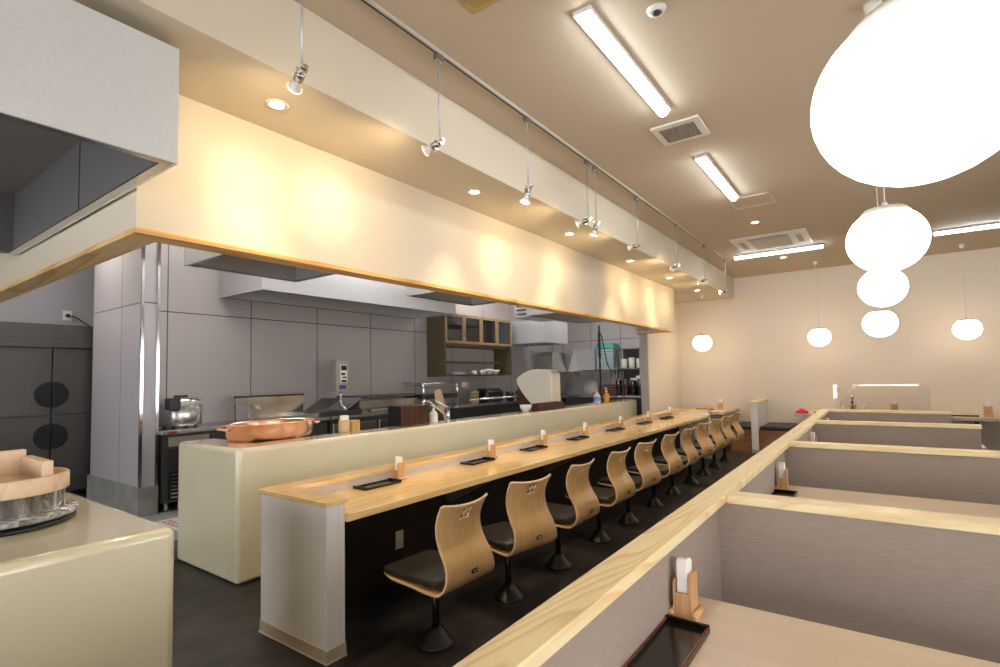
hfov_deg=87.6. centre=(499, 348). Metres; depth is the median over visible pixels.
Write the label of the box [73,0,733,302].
ceiling
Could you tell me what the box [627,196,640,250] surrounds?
track spotlight
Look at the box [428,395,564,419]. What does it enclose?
countertop
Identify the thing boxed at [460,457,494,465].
serving tray
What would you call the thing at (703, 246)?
track spotlight
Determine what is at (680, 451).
seat cushion
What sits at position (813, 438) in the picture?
napkin holder
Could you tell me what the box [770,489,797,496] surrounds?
serving tray
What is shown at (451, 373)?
plate stack
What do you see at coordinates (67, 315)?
wall socket
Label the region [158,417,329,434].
countertop
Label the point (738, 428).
bar stool
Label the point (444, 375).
shelf
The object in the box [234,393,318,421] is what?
sink
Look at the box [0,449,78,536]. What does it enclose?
bucket
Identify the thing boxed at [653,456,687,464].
seat cushion
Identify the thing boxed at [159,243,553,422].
wall
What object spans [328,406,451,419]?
countertop
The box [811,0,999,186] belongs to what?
pendant lamp
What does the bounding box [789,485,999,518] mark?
table
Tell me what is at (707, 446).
bar stool
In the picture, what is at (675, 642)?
serving tray
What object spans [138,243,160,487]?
trim
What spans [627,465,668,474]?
seat cushion
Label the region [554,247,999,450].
wall
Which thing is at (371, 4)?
track
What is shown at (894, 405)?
napkin holder
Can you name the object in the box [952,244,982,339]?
pendant lamp
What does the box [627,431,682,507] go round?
bar stool
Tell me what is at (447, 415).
faucet
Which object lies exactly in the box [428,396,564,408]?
countertop
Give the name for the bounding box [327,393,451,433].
range
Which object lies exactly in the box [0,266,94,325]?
wall
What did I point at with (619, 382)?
container
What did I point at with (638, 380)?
container
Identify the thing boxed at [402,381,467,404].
drying rack
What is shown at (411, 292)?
range hood
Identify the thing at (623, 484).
bar stool
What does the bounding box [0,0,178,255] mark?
range hood
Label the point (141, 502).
trim
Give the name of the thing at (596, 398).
pump bottle
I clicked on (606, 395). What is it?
pump bottle
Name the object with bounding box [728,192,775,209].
ceiling hatch
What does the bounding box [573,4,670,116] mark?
ceiling light
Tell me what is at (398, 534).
wall socket
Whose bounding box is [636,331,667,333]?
trim
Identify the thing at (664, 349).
wall
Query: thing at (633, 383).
container
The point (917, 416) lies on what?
wall
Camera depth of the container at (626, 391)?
10.81 m
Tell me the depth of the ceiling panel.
2.55 m
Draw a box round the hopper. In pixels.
[568,349,596,369]
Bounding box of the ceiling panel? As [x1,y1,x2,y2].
[458,0,499,14]
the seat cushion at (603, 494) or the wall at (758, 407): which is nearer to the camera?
the seat cushion at (603, 494)
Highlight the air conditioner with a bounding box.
[729,228,812,251]
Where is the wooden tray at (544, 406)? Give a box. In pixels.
[531,401,562,410]
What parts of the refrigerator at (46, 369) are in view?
door, door, handle, handle, panel, handle, handle, door, door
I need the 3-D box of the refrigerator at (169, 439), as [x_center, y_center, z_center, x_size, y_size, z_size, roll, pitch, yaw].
[-2.944,1.228,5.938,0.672,0.790,1.900,-3,-4,36]
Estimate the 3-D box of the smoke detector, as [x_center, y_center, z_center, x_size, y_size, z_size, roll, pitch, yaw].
[0.787,-1.693,2.620,0.100,0.030,0.100,-3,-4,36]
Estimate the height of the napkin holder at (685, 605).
0.162 m
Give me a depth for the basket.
9.16 m
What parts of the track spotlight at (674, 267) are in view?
rod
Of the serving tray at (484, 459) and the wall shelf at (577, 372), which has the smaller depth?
the serving tray at (484, 459)
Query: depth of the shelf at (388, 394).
7.59 m
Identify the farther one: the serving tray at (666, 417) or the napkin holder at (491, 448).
the serving tray at (666, 417)
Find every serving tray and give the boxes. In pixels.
[353,478,401,490]
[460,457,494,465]
[520,445,547,451]
[566,435,589,440]
[606,427,624,431]
[623,614,709,666]
[636,421,652,424]
[660,416,673,418]
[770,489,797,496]
[950,414,978,416]
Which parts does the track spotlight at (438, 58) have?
reflector bulb, rod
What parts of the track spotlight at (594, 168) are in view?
rod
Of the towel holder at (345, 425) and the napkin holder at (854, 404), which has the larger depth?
the napkin holder at (854, 404)
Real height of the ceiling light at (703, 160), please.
0.059 m
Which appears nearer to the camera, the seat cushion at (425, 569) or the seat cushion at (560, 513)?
the seat cushion at (425, 569)
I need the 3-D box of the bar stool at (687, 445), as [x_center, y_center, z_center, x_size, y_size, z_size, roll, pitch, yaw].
[2.013,1.293,6.063,0.532,0.782,0.380,-3,-4,38]
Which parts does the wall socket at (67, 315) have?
plate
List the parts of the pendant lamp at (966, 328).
cord, globe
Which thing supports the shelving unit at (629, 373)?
on the countertop at (576, 399)
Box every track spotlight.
[286,0,307,94]
[421,52,444,156]
[520,116,532,204]
[575,160,591,227]
[590,165,599,236]
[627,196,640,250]
[669,224,679,270]
[697,245,707,284]
[719,260,727,293]
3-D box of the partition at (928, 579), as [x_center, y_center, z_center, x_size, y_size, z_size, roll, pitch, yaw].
[1.751,0.961,1.282,2.253,0.950,0.090,-3,-4,36]
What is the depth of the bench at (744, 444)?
9.12 m
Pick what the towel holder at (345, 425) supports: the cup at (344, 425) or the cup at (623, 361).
the cup at (344, 425)
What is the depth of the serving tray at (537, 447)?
4.93 m
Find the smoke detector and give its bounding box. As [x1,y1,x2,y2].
[646,2,666,17]
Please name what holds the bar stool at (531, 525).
on the floor at (216, 620)
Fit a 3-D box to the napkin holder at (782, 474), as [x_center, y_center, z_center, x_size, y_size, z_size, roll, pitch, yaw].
[1.615,0.727,2.978,0.080,0.162,0.076,-3,-4,36]
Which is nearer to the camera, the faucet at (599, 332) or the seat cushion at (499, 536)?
the seat cushion at (499, 536)
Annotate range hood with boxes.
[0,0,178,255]
[184,247,333,281]
[219,271,455,318]
[406,286,497,305]
[511,321,567,346]
[526,308,600,322]
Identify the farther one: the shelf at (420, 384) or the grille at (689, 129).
the shelf at (420, 384)
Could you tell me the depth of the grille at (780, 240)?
7.22 m
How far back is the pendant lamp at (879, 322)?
5.80 m
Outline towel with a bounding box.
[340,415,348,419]
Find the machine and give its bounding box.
[517,369,560,410]
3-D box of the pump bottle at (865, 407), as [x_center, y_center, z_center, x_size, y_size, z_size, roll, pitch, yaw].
[5.794,0.919,8.243,0.080,0.203,0.082,-3,-4,36]
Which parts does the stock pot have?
lid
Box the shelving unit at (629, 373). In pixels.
[615,348,640,393]
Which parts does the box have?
panel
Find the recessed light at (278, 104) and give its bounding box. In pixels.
[264,99,288,110]
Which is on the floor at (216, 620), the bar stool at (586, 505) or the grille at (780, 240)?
the bar stool at (586, 505)
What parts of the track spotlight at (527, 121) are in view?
reflector bulb, rod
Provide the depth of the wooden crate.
10.96 m
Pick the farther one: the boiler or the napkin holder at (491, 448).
the boiler
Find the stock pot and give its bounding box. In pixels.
[476,388,502,402]
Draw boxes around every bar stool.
[384,493,494,652]
[482,474,556,603]
[545,458,599,570]
[565,447,635,543]
[598,439,660,524]
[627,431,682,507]
[653,426,698,495]
[676,421,714,483]
[681,417,725,475]
[694,414,735,468]
[709,411,743,461]
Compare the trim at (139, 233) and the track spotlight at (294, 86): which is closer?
the track spotlight at (294, 86)
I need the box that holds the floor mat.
[156,518,177,530]
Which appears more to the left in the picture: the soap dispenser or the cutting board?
the soap dispenser
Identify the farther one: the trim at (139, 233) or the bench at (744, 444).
the bench at (744, 444)
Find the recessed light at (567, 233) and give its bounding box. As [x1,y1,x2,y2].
[563,232,574,235]
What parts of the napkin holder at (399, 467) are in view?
plate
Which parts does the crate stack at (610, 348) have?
lid, lid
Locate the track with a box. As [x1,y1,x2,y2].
[359,0,722,257]
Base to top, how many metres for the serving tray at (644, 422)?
0.020 m
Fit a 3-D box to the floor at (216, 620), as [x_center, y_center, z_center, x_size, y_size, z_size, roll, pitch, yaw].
[0.397,1.664,4.138,11.750,0.100,14.670,-3,-4,36]
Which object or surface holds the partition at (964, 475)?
on the floor at (216, 620)
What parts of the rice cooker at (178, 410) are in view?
lid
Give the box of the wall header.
[0,95,674,329]
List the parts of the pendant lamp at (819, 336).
cord, globe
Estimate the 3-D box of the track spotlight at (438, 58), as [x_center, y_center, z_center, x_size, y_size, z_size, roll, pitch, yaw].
[-0.374,-1.369,2.924,0.140,0.560,0.066,-3,-4,30]
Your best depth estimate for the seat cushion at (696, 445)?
7.10 m
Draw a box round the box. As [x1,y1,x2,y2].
[388,404,428,426]
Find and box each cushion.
[384,549,444,588]
[482,521,513,549]
[546,502,575,523]
[566,486,615,501]
[598,475,641,487]
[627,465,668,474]
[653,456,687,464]
[676,448,701,455]
[693,443,715,448]
[731,421,750,429]
[760,422,797,431]
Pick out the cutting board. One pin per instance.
(590, 386)
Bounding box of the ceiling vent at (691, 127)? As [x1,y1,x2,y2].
[650,114,709,145]
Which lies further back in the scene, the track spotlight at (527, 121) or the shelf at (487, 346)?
the shelf at (487, 346)
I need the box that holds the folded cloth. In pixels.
[796,409,808,412]
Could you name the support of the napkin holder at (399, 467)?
on the countertop at (327, 544)
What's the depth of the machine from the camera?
7.62 m
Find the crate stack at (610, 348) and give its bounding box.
[595,343,619,369]
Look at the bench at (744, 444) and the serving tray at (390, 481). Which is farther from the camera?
the bench at (744, 444)
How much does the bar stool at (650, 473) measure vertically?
0.782 m
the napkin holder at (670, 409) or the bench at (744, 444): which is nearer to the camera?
the napkin holder at (670, 409)
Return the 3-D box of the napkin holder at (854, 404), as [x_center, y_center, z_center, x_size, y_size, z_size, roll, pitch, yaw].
[5.628,0.926,8.303,0.095,0.202,0.100,-3,-4,36]
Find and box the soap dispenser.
[430,405,437,422]
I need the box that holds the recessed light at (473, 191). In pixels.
[467,189,481,194]
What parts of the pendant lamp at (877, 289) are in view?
globe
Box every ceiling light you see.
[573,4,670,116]
[694,154,738,200]
[733,243,823,259]
[932,222,999,235]
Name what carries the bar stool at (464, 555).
on the floor at (216, 620)
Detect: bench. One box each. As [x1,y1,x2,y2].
[731,421,751,452]
[759,422,797,450]
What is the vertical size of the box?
0.198 m
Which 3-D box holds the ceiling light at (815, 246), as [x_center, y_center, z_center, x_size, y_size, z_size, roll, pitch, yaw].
[4.192,-1.465,7.890,1.220,0.059,0.100,-3,-4,36]
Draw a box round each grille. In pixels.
[659,121,701,142]
[750,236,792,247]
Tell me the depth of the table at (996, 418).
7.29 m
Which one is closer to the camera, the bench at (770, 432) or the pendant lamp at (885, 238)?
the pendant lamp at (885, 238)
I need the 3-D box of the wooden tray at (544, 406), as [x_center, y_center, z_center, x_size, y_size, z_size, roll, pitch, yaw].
[0.661,0.789,7.199,0.130,0.100,0.640,-3,-4,36]
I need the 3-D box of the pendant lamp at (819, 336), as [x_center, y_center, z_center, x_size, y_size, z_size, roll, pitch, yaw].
[5.300,-0.757,8.693,0.336,1.432,0.336,-3,-4,36]
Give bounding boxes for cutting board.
[584,379,597,393]
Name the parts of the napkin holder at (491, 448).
plate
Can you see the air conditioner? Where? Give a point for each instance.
(801, 235)
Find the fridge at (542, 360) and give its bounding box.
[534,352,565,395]
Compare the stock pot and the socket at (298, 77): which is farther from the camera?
the stock pot
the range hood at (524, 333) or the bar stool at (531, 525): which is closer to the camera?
the bar stool at (531, 525)
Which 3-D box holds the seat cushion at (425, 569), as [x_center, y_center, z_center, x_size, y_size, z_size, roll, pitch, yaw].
[-0.360,1.170,2.785,0.410,0.040,0.360,-3,-4,38]
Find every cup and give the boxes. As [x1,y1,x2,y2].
[339,420,349,432]
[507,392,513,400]
[621,359,626,367]
[628,358,634,367]
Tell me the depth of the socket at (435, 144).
2.89 m
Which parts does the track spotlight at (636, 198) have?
rod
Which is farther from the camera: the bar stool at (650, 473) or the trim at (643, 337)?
the trim at (643, 337)
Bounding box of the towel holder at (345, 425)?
[339,415,359,432]
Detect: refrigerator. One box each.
[0,321,92,491]
[157,417,329,511]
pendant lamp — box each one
[693,295,711,350]
[808,261,830,345]
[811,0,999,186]
[846,0,930,272]
[857,186,908,306]
[862,307,898,336]
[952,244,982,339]
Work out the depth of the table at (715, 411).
9.50 m
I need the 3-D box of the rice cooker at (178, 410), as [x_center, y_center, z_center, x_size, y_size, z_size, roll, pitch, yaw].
[-3.320,0.646,5.418,0.444,0.330,0.418,-3,-4,36]
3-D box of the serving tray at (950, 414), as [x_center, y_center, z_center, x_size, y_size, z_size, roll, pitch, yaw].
[6.640,0.952,7.446,0.300,0.020,0.125,-3,-4,36]
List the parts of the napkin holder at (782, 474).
plate, plate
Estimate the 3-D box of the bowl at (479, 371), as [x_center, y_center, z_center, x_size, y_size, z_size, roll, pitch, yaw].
[-0.327,0.433,9.707,0.190,0.085,0.188,-3,-4,36]
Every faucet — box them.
[422,400,449,419]
[597,325,613,401]
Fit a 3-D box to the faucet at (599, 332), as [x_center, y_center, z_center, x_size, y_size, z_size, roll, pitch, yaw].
[1.889,0.293,9.347,0.278,1.450,0.076,-3,-4,34]
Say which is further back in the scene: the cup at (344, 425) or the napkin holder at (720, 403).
the napkin holder at (720, 403)
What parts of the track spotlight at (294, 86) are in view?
reflector bulb, rod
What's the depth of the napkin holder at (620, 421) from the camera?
6.61 m
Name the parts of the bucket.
wooden lid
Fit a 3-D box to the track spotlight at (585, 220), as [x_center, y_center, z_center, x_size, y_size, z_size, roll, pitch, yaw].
[0.704,-1.309,4.413,0.141,0.565,0.067,-2,-3,24]
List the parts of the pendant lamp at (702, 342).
globe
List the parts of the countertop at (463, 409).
rail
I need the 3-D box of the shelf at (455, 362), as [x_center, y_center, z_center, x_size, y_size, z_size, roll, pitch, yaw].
[-0.616,0.249,9.534,0.350,0.025,1.630,-3,-4,36]
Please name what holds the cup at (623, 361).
on the shelving unit at (629, 373)
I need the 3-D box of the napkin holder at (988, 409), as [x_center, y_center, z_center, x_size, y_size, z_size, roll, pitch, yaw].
[6.878,0.843,7.339,0.103,0.219,0.108,-3,-4,36]
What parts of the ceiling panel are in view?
panel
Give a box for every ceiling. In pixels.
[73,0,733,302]
[294,0,999,277]
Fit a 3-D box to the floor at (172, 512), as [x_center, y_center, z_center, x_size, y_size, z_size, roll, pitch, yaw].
[-2.918,1.730,6.536,3.370,0.150,14.470,-3,-4,36]
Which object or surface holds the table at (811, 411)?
on the floor at (216, 620)
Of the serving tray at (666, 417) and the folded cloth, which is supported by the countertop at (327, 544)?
the serving tray at (666, 417)
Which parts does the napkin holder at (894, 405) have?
plate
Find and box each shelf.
[337,393,415,398]
[404,384,455,385]
[404,393,456,398]
[443,374,509,376]
[446,343,509,349]
[446,361,499,363]
[566,369,623,378]
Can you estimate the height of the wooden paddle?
0.435 m
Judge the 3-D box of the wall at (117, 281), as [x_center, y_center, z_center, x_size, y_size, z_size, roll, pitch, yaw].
[-3.917,-0.063,5.414,1.330,2.809,0.130,-3,-4,36]
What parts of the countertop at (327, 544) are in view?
skirting, skirting, panel, panel, panel, panel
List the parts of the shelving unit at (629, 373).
post, panel, post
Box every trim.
[0,231,153,302]
[87,474,157,516]
[124,226,674,331]
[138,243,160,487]
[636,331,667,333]
[639,334,649,414]
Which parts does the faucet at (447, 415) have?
lever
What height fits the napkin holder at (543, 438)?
0.162 m
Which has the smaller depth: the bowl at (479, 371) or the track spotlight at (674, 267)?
the track spotlight at (674, 267)
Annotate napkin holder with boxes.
[391,456,406,480]
[485,440,497,458]
[539,430,548,445]
[581,422,589,436]
[618,416,624,427]
[646,411,650,420]
[668,407,671,415]
[669,556,703,621]
[717,399,723,409]
[775,462,791,489]
[810,432,816,441]
[850,401,855,408]
[890,399,897,409]
[983,401,993,416]
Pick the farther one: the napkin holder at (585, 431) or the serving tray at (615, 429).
the serving tray at (615, 429)
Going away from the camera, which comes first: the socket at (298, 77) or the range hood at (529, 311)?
the socket at (298, 77)
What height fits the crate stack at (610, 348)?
0.566 m
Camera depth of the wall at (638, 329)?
9.13 m
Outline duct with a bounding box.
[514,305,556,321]
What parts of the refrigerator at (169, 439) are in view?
panel, control panel, door, door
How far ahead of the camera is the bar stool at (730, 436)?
7.57 m
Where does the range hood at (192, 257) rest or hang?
hanging from the ceiling at (355, 105)
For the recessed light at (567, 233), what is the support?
in the ceiling at (355, 105)
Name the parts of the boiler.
lid, tank, control panel, lid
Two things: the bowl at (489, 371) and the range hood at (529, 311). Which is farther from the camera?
the bowl at (489, 371)
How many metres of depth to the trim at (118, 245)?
3.05 m
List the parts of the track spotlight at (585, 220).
reflector bulb, rod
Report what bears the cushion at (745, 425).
on the bench at (744, 444)
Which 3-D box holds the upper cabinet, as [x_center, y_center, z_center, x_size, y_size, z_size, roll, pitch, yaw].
[-0.502,-0.041,9.630,0.450,1.080,1.960,-3,-4,36]
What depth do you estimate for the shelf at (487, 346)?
9.61 m
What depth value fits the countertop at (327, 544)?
3.33 m
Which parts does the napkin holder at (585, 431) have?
plate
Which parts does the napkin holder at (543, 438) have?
plate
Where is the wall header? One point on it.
(235, 181)
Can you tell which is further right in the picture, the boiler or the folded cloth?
the folded cloth
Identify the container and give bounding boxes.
[615,380,621,394]
[623,379,629,394]
[630,380,636,394]
[637,379,640,394]
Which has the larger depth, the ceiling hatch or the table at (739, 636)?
the ceiling hatch
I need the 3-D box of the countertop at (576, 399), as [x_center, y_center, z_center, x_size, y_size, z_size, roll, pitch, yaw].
[2.482,1.328,10.943,2.060,0.730,1.010,-3,-4,36]
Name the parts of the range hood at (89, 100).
roof panel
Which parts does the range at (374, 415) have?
door, rail, door, splash panel, door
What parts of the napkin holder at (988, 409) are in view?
plate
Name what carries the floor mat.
on the floor at (172, 512)
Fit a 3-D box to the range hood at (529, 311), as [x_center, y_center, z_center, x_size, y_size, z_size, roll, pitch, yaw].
[1.275,-0.755,8.155,1.000,0.521,1.650,-3,-4,36]
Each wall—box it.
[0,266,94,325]
[90,242,157,487]
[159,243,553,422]
[453,409,828,666]
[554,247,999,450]
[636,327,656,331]
[647,302,682,412]
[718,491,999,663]
[749,399,767,452]
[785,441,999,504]
[812,420,981,449]
[826,409,951,423]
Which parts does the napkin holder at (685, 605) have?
rail, plate, plate, plate, rail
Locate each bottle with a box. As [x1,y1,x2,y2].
[593,388,600,402]
[604,388,608,401]
[863,401,868,409]
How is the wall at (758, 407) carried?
on the floor at (216, 620)
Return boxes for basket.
[469,391,478,402]
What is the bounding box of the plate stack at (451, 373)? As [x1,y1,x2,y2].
[450,372,465,374]
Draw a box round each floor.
[69,489,177,559]
[172,444,756,666]
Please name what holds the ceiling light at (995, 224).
attached to the ceiling at (751, 70)
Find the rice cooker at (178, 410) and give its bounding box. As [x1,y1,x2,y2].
[158,395,202,428]
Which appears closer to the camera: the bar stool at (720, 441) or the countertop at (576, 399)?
the bar stool at (720, 441)
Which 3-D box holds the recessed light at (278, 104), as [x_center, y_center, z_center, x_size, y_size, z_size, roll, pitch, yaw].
[-1.168,-1.276,2.729,0.120,0.006,0.120,-3,-4,36]
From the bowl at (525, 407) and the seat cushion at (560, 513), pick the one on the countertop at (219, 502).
the bowl at (525, 407)
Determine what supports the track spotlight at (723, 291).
hanging from the track
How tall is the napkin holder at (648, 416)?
0.162 m
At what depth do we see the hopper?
11.67 m
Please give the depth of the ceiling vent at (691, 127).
3.89 m
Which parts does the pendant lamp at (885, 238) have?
globe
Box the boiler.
[303,360,361,416]
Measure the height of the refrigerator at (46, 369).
1.900 m
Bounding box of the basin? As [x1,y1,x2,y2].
[215,418,320,441]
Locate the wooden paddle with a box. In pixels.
[435,389,445,419]
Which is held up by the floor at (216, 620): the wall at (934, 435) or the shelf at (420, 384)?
the wall at (934, 435)
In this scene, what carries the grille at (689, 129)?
attached to the ceiling vent at (691, 127)
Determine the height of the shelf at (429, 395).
0.070 m
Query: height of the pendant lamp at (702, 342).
1.047 m
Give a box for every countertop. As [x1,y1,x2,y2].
[0,491,173,666]
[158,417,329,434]
[177,399,636,583]
[257,409,711,665]
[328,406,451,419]
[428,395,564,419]
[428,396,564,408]
[563,394,641,415]
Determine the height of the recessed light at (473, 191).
0.006 m
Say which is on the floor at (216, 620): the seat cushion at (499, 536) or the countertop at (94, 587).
the countertop at (94, 587)
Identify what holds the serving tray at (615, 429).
on the countertop at (327, 544)
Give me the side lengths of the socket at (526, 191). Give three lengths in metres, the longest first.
0.046 x 0.042 x 0.042 m
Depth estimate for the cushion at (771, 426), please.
8.93 m
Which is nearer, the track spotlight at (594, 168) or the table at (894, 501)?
the table at (894, 501)
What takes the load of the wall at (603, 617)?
on the floor at (216, 620)
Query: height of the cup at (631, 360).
0.220 m
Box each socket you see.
[62,311,89,325]
[293,71,305,83]
[395,529,403,549]
[430,140,439,149]
[524,189,530,196]
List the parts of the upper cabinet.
panel, door, pane, door, pane, door, pane, panel, pane, door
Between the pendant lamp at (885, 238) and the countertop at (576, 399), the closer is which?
the pendant lamp at (885, 238)
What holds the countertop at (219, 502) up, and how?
on the floor at (216, 620)
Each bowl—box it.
[478,370,486,373]
[484,369,493,373]
[520,404,531,411]
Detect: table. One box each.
[689,596,999,666]
[693,407,738,451]
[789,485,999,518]
[795,409,817,416]
[950,412,999,423]
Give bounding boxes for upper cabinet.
[427,314,511,376]
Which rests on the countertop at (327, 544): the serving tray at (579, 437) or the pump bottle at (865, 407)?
the serving tray at (579, 437)
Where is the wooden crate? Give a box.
[599,384,617,394]
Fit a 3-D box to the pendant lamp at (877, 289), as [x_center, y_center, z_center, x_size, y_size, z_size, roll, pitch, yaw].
[3.079,-1.002,4.233,0.336,1.327,0.336,-3,-4,36]
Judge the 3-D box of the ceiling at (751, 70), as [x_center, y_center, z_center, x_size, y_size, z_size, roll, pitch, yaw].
[0.333,-1.660,4.314,11.750,0.100,14.670,-3,-4,36]

